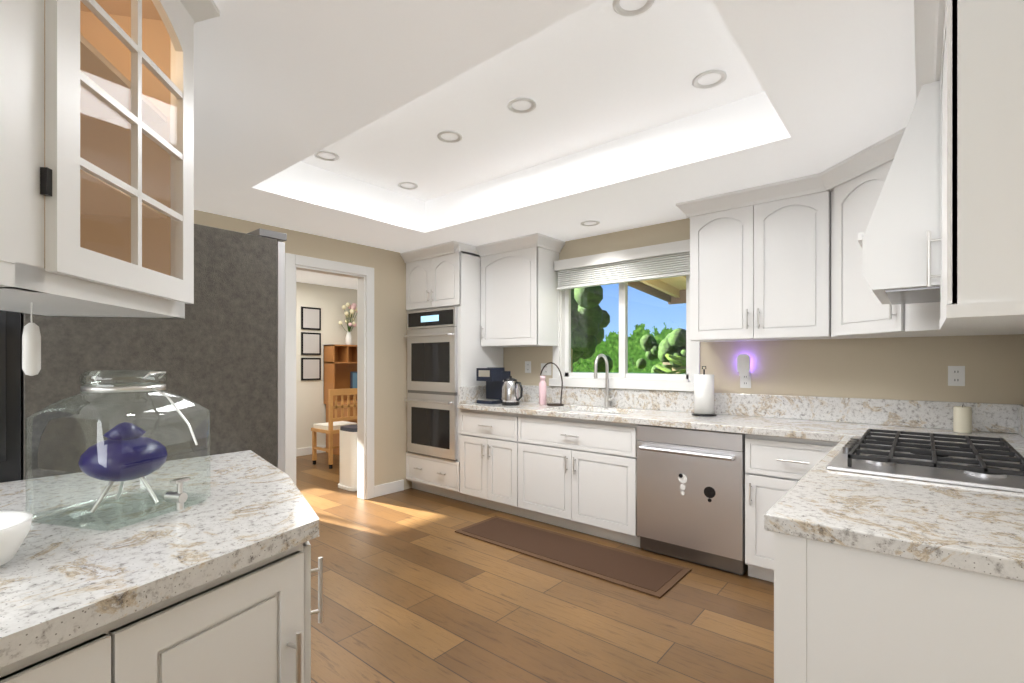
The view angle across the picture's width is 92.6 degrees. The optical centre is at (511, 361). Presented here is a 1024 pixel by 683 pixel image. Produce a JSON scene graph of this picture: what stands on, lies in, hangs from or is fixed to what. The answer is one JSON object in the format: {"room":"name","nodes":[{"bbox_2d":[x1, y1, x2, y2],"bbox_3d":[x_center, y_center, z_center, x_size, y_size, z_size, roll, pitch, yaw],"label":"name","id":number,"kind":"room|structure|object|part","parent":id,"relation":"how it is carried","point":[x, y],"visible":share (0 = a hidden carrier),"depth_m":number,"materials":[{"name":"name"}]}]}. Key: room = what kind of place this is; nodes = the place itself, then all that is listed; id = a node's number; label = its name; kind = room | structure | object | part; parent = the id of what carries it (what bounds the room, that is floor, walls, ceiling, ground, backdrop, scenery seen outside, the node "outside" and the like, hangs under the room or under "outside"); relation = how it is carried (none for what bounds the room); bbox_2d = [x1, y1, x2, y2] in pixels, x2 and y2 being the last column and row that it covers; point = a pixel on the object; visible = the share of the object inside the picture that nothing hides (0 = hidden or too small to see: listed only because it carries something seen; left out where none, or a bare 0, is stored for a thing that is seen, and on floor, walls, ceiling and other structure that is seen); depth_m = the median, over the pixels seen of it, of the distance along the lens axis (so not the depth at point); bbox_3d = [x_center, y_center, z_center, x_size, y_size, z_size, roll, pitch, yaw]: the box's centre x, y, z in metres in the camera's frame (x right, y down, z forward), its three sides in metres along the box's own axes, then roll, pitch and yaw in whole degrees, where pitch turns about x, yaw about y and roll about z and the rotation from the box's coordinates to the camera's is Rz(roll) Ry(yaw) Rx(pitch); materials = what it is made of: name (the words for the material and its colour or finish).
{"room":"kitchen","nodes":[
{"label":"kitchen","id":0,"kind":"room"},
{"bbox_2d":[194,210,411,489],"bbox_3d":[-2.647,0.100,3.317,0.120,2.440,5.920,0,0,40],"label":"wall","id":1,"kind":"structure","parent":0,"point":[390,380],"depth_m":4.86,"materials":[{"name":"beige paint"}]},
{"bbox_2d":[285,253,373,498],"bbox_3d":[-1.676,0.203,4.474,0.152,2.235,0.870,0,0,40],"label":"door frame","id":2,"kind":"structure","parent":1,"relation":"attached to","point":[365,385],"depth_m":4.69,"materials":[{"name":"white wood"}]},
{"bbox_2d":[374,480,403,496],"bbox_3d":[-1.231,1.265,4.900,0.014,0.110,0.355,0,0,40],"label":"baseboard","id":3,"kind":"structure","parent":1,"relation":"attached to","point":[388,488],"depth_m":4.89,"materials":[{"name":"white wood"}]},
{"bbox_2d":[296,282,356,448],"bbox_3d":[-3.443,0.100,6.414,0.120,2.440,4.600,0,0,40],"label":"wall","id":4,"kind":"structure","parent":0,"point":[330,301],"depth_m":7.07,"materials":[{"name":"beige paint"}]},
{"bbox_2d":[301,358,320,380],"bbox_3d":[-2.870,0.100,6.983,0.022,0.320,0.290,0,0,40],"label":"picture frame","id":5,"kind":"object","parent":4,"relation":"attached to","point":[310,368],"visible":0.93,"depth_m":6.97,"materials":[{"name":"black"}]},
{"bbox_2d":[301,332,320,354],"bbox_3d":[-2.870,-0.260,6.983,0.022,0.320,0.290,0,0,40],"label":"picture frame","id":6,"kind":"object","parent":4,"relation":"attached to","point":[310,343],"visible":0.89,"depth_m":6.96,"materials":[{"name":"black"}]},
{"bbox_2d":[301,306,320,329],"bbox_3d":[-2.870,-0.620,6.983,0.022,0.320,0.290,0,0,40],"label":"picture frame","id":7,"kind":"object","parent":4,"relation":"attached to","point":[310,318],"visible":1,"depth_m":6.97,"materials":[{"name":"black"}]},
{"bbox_2d":[296,445,325,456],"bbox_3d":[-3.392,1.265,6.370,0.014,0.110,4.600,0,0,40],"label":"baseboard","id":8,"kind":"structure","parent":4,"relation":"attached to","point":[307,450],"depth_m":6.93,"materials":[{"name":"white wood"}]},
{"bbox_2d":[296,452,773,682],"bbox_3d":[-1.441,1.350,3.167,7.360,0.060,7.240,0,0,40],"label":"floor","id":9,"kind":"structure","parent":0,"point":[417,588],"depth_m":2.60,"materials":[{"name":"brown wood"}]},
{"bbox_2d":[0,310,20,482],"bbox_3d":[-2.199,0.389,1.568,0.955,1.838,0.815,0,0,40],"label":"appliance","id":10,"kind":"object","parent":9,"relation":"on","point":[10,396],"visible":0.44,"depth_m":1.59,"materials":[{"name":"black"}]},
{"bbox_2d":[21,224,286,479],"bbox_3d":[-1.658,0.354,2.259,0.896,1.908,0.930,0,0,40],"label":"refrigerator","id":11,"kind":"object","parent":9,"relation":"on","point":[218,351],"visible":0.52,"depth_m":2.00,"materials":[{"name":"silver metal"}]},
{"bbox_2d":[0,541,322,682],"bbox_3d":[-1.080,0.875,1.102,1.394,0.889,1.469,0,0,40],"label":"base cabinet","id":12,"kind":"object","parent":9,"relation":"on","point":[251,623],"visible":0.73,"depth_m":0.98,"materials":[{"name":"white wood"}]},
{"bbox_2d":[0,450,318,667],"bbox_3d":[-1.086,0.409,1.100,1.458,0.042,1.530,0,0,40],"label":"countertop","id":13,"kind":"structure","parent":12,"relation":"on","point":[59,584],"depth_m":1.06,"materials":[{"name":"white stone"}]},
{"bbox_2d":[0,511,32,565],"bbox_3d":[-1.015,0.344,0.891,0.204,0.085,0.204,0,0,40],"label":"bowl","id":14,"kind":"object","parent":13,"relation":"on","point":[15,526],"visible":0.98,"depth_m":0.92,"materials":[{"name":"white ceramic"}]},
{"bbox_2d":[25,370,209,530],"bbox_3d":[-0.969,0.203,1.269,0.382,0.367,0.290,0,0,15],"label":"dispenser","id":15,"kind":"object","parent":13,"relation":"on","point":[124,452],"visible":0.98,"depth_m":1.23,"materials":[{"name":"clear glass"}]},
{"bbox_2d":[311,388,356,468],"bbox_3d":[-2.273,0.830,6.346,0.460,0.980,0.460,0,0,40],"label":"chair","id":16,"kind":"object","parent":9,"relation":"on","point":[330,427],"visible":0.69,"depth_m":6.17,"materials":[{"name":"brown wood"}]},
{"bbox_2d":[324,344,356,455],"bbox_3d":[-2.127,0.535,7.372,0.657,1.570,1.160,0,0,40],"label":"hutch","id":17,"kind":"object","parent":9,"relation":"on","point":[340,363],"visible":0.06,"depth_m":7.12,"materials":[{"name":"brown wood"}]},
{"bbox_2d":[338,303,356,344],"bbox_3d":[-2.414,-0.565,7.251,0.254,0.628,0.265,0,0,40],"label":"vase flowers","id":18,"kind":"object","parent":17,"relation":"on","point":[348,315],"visible":0.98,"depth_m":7.25,"materials":[{"name":"white plastic"}]},
{"bbox_2d":[350,371,356,399],"bbox_3d":[-2.200,0.354,7.329,0.160,0.429,0.500,0,0,40],"label":"monitor","id":19,"kind":"object","parent":17,"relation":"on","point":[353,379],"visible":0.19,"depth_m":7.14,"materials":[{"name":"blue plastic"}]},
{"bbox_2d":[338,424,356,490],"bbox_3d":[-1.640,1.000,5.201,0.330,0.640,0.330,0,0,40],"label":"trash can","id":20,"kind":"object","parent":9,"relation":"on","point":[348,457],"visible":0.46,"depth_m":5.04,"materials":[{"name":"white plastic"}]},
{"bbox_2d":[400,241,502,501],"bbox_3d":[-0.619,0.102,5.015,0.796,2.437,0.705,0,0,40],"label":"tall cabinet","id":21,"kind":"object","parent":9,"relation":"on","point":[448,354],"visible":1,"depth_m":4.74,"materials":[{"name":"white wood"}]},
{"bbox_2d":[404,306,492,461],"bbox_3d":[-0.654,0.206,4.974,0.706,1.443,0.598,0,0,40],"label":"double oven","id":22,"kind":"object","parent":21,"relation":"in","point":[433,333],"depth_m":4.75,"materials":[{"name":"silver metal"}]},
{"bbox_2d":[460,409,523,516],"bbox_3d":[0.006,0.875,4.542,0.758,0.888,0.625,0,0,40],"label":"base cabinet","id":23,"kind":"object","parent":9,"relation":"on","point":[491,443],"depth_m":4.29,"materials":[{"name":"white wood"}]},
{"bbox_2d":[455,516,690,597],"bbox_3d":[0.345,1.313,3.444,1.660,0.012,0.480,0,0,40],"label":"mat","id":24,"kind":"object","parent":9,"relation":"on","point":[649,576],"visible":1,"depth_m":3.30,"materials":[{"name":"brown fabric"}]},
{"bbox_2d":[524,410,639,546],"bbox_3d":[0.633,0.875,4.015,1.132,0.888,0.625,0,0,40],"label":"base cabinet","id":25,"kind":"object","parent":9,"relation":"on","point":[579,475],"depth_m":3.70,"materials":[{"name":"white wood"}]},
{"bbox_2d":[457,385,1023,435],"bbox_3d":[1.124,0.330,3.578,3.711,0.200,0.666,0,0,40],"label":"countertop","id":26,"kind":"structure","parent":25,"relation":"on","point":[755,414],"depth_m":3.60,"materials":[{"name":"stone"}]},
{"bbox_2d":[476,367,510,403],"bbox_3d":[-0.175,0.220,4.622,0.200,0.335,0.263,0,0,40],"label":"coffee maker","id":27,"kind":"object","parent":26,"relation":"on","point":[493,377],"visible":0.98,"depth_m":4.57,"materials":[{"name":"blue plastic"}]},
{"bbox_2d":[501,376,522,405],"bbox_3d":[0.006,0.256,4.394,0.231,0.262,0.164,0,0,40],"label":"kettle","id":28,"kind":"object","parent":26,"relation":"on","point":[510,393],"visible":1,"depth_m":4.34,"materials":[{"name":"silver metal"}]},
{"bbox_2d":[539,376,545,404],"bbox_3d":[0.279,0.256,4.439,0.068,0.263,0.067,0,0,40],"label":"bottle","id":29,"kind":"object","parent":26,"relation":"on","point":[542,392],"visible":1,"depth_m":4.41,"materials":[{"name":"pink plastic"}]},
{"bbox_2d":[540,362,563,405],"bbox_3d":[0.354,0.194,4.403,0.249,0.386,0.156,0,0,40],"label":"hook","id":30,"kind":"object","parent":26,"relation":"on","point":[555,404],"visible":1,"depth_m":4.33,"materials":[{"name":"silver metal"}]},
{"bbox_2d":[594,354,615,406],"bbox_3d":[0.782,0.158,4.105,0.120,0.458,0.236,0,0,40],"label":"faucet","id":31,"kind":"object","parent":26,"relation":"on","point":[608,399],"visible":1,"depth_m":4.17,"materials":[{"name":"silver metal"}]},
{"bbox_2d":[691,366,716,416],"bbox_3d":[1.396,0.208,3.554,0.176,0.358,0.176,0,0,40],"label":"paper towel holder","id":32,"kind":"object","parent":26,"relation":"on","point":[703,394],"visible":1,"depth_m":3.50,"materials":[{"name":"white paper"}]},
{"bbox_2d":[953,405,971,432],"bbox_3d":[2.483,0.312,2.694,0.076,0.150,0.076,0,0,40],"label":"candle","id":33,"kind":"object","parent":26,"relation":"on","point":[962,418],"visible":1,"depth_m":2.67,"materials":[{"name":"beige wax"}]},
{"bbox_2d":[636,424,747,574],"bbox_3d":[1.313,0.877,3.397,0.695,0.885,0.688,0,0,40],"label":"dishwasher","id":34,"kind":"object","parent":9,"relation":"on","point":[690,495],"visible":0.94,"depth_m":3.15,"materials":[{"name":"silver metal"}]},
{"bbox_2d":[745,434,838,581],"bbox_3d":[1.808,0.875,3.030,0.525,0.888,0.625,0,0,40],"label":"base cabinet","id":35,"kind":"object","parent":9,"relation":"on","point":[773,465],"depth_m":2.88,"materials":[{"name":"white wood"}]},
{"bbox_2d":[774,532,1023,682],"bbox_3d":[1.255,0.875,1.397,0.706,0.888,0.954,0,0,40],"label":"base cabinet","id":36,"kind":"object","parent":9,"relation":"on","point":[843,614],"visible":0.56,"depth_m":1.10,"materials":[{"name":"white wood"}]},
{"bbox_2d":[764,401,1023,581],"bbox_3d":[1.475,0.330,1.686,0.741,0.200,1.740,0,0,40],"label":"countertop","id":37,"kind":"structure","parent":36,"relation":"on","point":[973,529],"depth_m":1.32,"materials":[{"name":"stone"}]},
{"bbox_2d":[826,429,1023,492],"bbox_3d":[1.653,0.358,1.942,0.565,0.057,0.940,0,0,40],"label":"gas cooktop","id":38,"kind":"object","parent":37,"relation":"in","point":[966,462],"visible":1,"depth_m":1.75,"materials":[{"name":"silver metal"}]},
{"bbox_2d":[194,0,915,289],"bbox_3d":[-1.441,-1.280,3.167,7.360,0.320,7.240,0,0,40],"label":"ceiling","id":39,"kind":"structure","parent":0,"point":[625,124],"depth_m":2.43,"materials":[{"name":"white paint"}]},
{"bbox_2d":[0,0,219,317],"bbox_3d":[-1.020,-0.618,0.938,0.418,0.975,1.150,0,0,-11],"label":"upper cabinet","id":40,"kind":"object","parent":39,"relation":"hanging from","point":[96,158],"visible":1,"depth_m":1.17,"materials":[{"name":"white wood"}]},
{"bbox_2d":[22,302,40,375],"bbox_3d":[-1.042,-0.050,1.061,0.030,0.159,0.028,0,0,40],"label":"pull cord","id":41,"kind":"object","parent":40,"relation":"hanging from","point":[31,350],"visible":1,"depth_m":1.05,"materials":[{"name":"white plastic"}]},
{"bbox_3d":[-0.903,-0.585,1.169,0.407,0.830,0.366,0,0,40],"label":"door","id":42,"kind":"part","parent":40,"relation":"part of","materials":[{"name":"white wood"}]},
{"bbox_2d":[314,151,338,160],"bbox_3d":[-1.246,-1.405,3.291,0.160,0.050,0.160,0,0,40],"label":"recessed light","id":43,"kind":"object","parent":39,"relation":"in","point":[316,155],"visible":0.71,"depth_m":3.29,"materials":[{"name":"white"}]},
{"bbox_2d":[398,182,417,189],"bbox_3d":[-0.819,-1.405,3.846,0.160,0.050,0.160,0,0,40],"label":"recessed light","id":44,"kind":"object","parent":39,"relation":"in","point":[405,188],"visible":0.65,"depth_m":3.85,"materials":[{"name":"white"}]},
{"bbox_2d":[437,130,462,142],"bbox_3d":[-0.384,-1.405,3.011,0.160,0.050,0.160,0,0,40],"label":"recessed light","id":45,"kind":"object","parent":39,"relation":"in","point":[458,139],"visible":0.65,"depth_m":3.01,"materials":[{"name":"white"}]},
{"bbox_2d":[480,233,559,346],"bbox_3d":[0.068,-0.633,4.674,0.684,0.967,0.348,0,0,40],"label":"upper cabinet","id":46,"kind":"object","parent":39,"relation":"hanging from","point":[519,280],"depth_m":4.49,"materials":[{"name":"white wood"}]},
{"bbox_2d":[507,97,535,113],"bbox_3d":[0.052,-1.405,2.645,0.160,0.050,0.160,0,0,40],"label":"recessed light","id":47,"kind":"object","parent":39,"relation":"in","point":[530,109],"visible":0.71,"depth_m":2.63,"materials":[{"name":"white"}]},
{"bbox_2d":[580,220,599,226],"bbox_3d":[0.628,-1.135,3.938,0.160,0.050,0.160,0,0,40],"label":"recessed light","id":48,"kind":"object","parent":39,"relation":"in","point":[585,225],"visible":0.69,"depth_m":3.92,"materials":[{"name":"white"}]},
{"bbox_2d":[612,0,654,16],"bbox_3d":[0.467,-1.405,1.879,0.160,0.050,0.160,0,0,40],"label":"recessed light","id":49,"kind":"object","parent":39,"relation":"in","point":[620,10],"visible":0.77,"depth_m":1.92,"materials":[{"name":"white"}]},
{"bbox_2d":[692,69,726,88],"bbox_3d":[0.968,-1.405,2.399,0.160,0.050,0.160,0,0,40],"label":"recessed light","id":50,"kind":"object","parent":39,"relation":"in","point":[698,85],"visible":0.69,"depth_m":2.39,"materials":[{"name":"white"}]},
{"bbox_2d":[688,185,771,341],"bbox_3d":[1.547,-0.633,3.432,0.478,0.967,0.348,0,0,40],"label":"upper cabinet","id":51,"kind":"object","parent":39,"relation":"hanging from","point":[727,231],"depth_m":3.29,"materials":[{"name":"white wood"}]},
{"bbox_2d":[764,177,807,340],"bbox_3d":[1.822,-0.633,3.202,0.478,0.967,0.348,0,0,40],"label":"upper cabinet","id":52,"kind":"object","parent":39,"relation":"hanging from","point":[779,260],"depth_m":3.07,"materials":[{"name":"white wood"}]},
{"bbox_2d":[800,127,1023,339],"bbox_3d":[2.151,-0.633,2.618,0.902,0.967,0.816,0,0,40],"label":"upper cabinet","id":53,"kind":"object","parent":39,"relation":"hanging from","point":[838,202],"depth_m":2.77,"materials":[{"name":"white wood"}]},
{"bbox_2d":[936,0,1023,323],"bbox_3d":[1.487,-0.633,1.409,0.366,0.967,0.630,0,0,40],"label":"upper cabinet","id":54,"kind":"object","parent":39,"relation":"hanging from","point":[980,43],"depth_m":1.24,"materials":[{"name":"white wood"}]},
{"bbox_2d":[503,218,1023,404],"bbox_3d":[1.072,0.100,4.140,4.760,2.440,0.120,0,0,40],"label":"wall","id":55,"kind":"structure","parent":0,"point":[905,368],"depth_m":3.15,"materials":[{"name":"beige paint"}]},
{"bbox_2d":[525,361,530,372],"bbox_3d":[0.157,0.050,4.823,0.072,0.115,0.008,0,0,40],"label":"electrical outlet","id":56,"kind":"object","parent":55,"relation":"attached to","point":[527,366],"visible":1,"depth_m":4.82,"materials":[{"name":"white plastic"}]},
{"bbox_2d":[541,363,550,374],"bbox_3d":[0.325,0.070,4.682,0.120,0.115,0.008,0,0,40],"label":"electrical outlet","id":57,"kind":"object","parent":55,"relation":"attached to","point":[546,370],"visible":0.94,"depth_m":4.68,"materials":[{"name":"white plastic"}]},
{"bbox_2d":[549,251,699,390],"bbox_3d":[0.941,-0.350,4.217,1.410,1.150,0.170,0,0,40],"label":"window","id":58,"kind":"structure","parent":55,"relation":"in","point":[623,331],"depth_m":4.22,"materials":[{"name":"white"}]},
{"bbox_2d":[554,239,689,289],"bbox_3d":[0.924,-0.800,4.107,1.332,0.260,0.080,0,0,40],"label":"blind valance","id":59,"kind":"object","parent":58,"relation":"attached to","point":[661,266],"visible":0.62,"depth_m":4.06,"materials":[{"name":"white"}]},
{"bbox_2d":[737,354,750,387],"bbox_3d":[1.676,0.065,3.516,0.087,0.237,0.058,0,0,40],"label":"outlet","id":60,"kind":"object","parent":55,"relation":"attached to","point":[743,365],"visible":1,"depth_m":3.49,"materials":[{"name":"white plastic"}]},
{"bbox_2d":[948,366,964,385],"bbox_3d":[2.555,0.080,2.811,0.072,0.115,0.008,0,0,40],"label":"electrical outlet","id":61,"kind":"object","parent":55,"relation":"attached to","point":[956,375],"visible":1,"depth_m":2.81,"materials":[{"name":"white plastic"}]},
{"bbox_3d":[0.908,0.100,0.335,0.120,2.440,5.920,0,0,40],"label":"wall","id":62,"kind":"structure","parent":0,"visible":0},
{"bbox_2d":[858,80,939,304],"bbox_3d":[1.798,-0.646,1.970,0.611,0.748,0.624,0,0,40],"label":"range hood","id":63,"kind":"object","parent":62,"relation":"attached to","point":[904,219],"visible":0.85,"depth_m":1.83,"materials":[{"name":"white"}]},
{"label":"outside","id":64,"kind":"structure","parent":0,"visible":0},
{"bbox_2d":[573,283,685,372],"bbox_3d":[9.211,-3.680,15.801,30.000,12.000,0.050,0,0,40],"label":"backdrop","id":65,"kind":"structure","parent":64,"point":[645,314],"depth_m":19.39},
{"bbox_2d":[579,362,685,373],"bbox_3d":[4.760,0.570,10.496,26.000,2.100,13.600,0,0,40],"label":"lawn","id":66,"kind":"structure","parent":64,"point":[674,368],"depth_m":12.45,"materials":[{"name":"green plant"}]},
{"bbox_2d":[571,286,685,373],"bbox_3d":[3.209,-0.288,10.435,14.535,4.217,9.626,0,0,40],"label":"cluster","id":67,"kind":"object","parent":66,"relation":"on","point":[648,348],"depth_m":11.00,"materials":[{"name":"green plant"}]},
{"bbox_2d":[628,276,685,303],"bbox_3d":[3.369,0.230,3.642,5.320,2.580,2.010,0,0,40],"label":"roof","id":68,"kind":"structure","parent":66,"relation":"on","point":[670,295],"depth_m":5.64,"materials":[{"name":"brown wood"}]}
]}

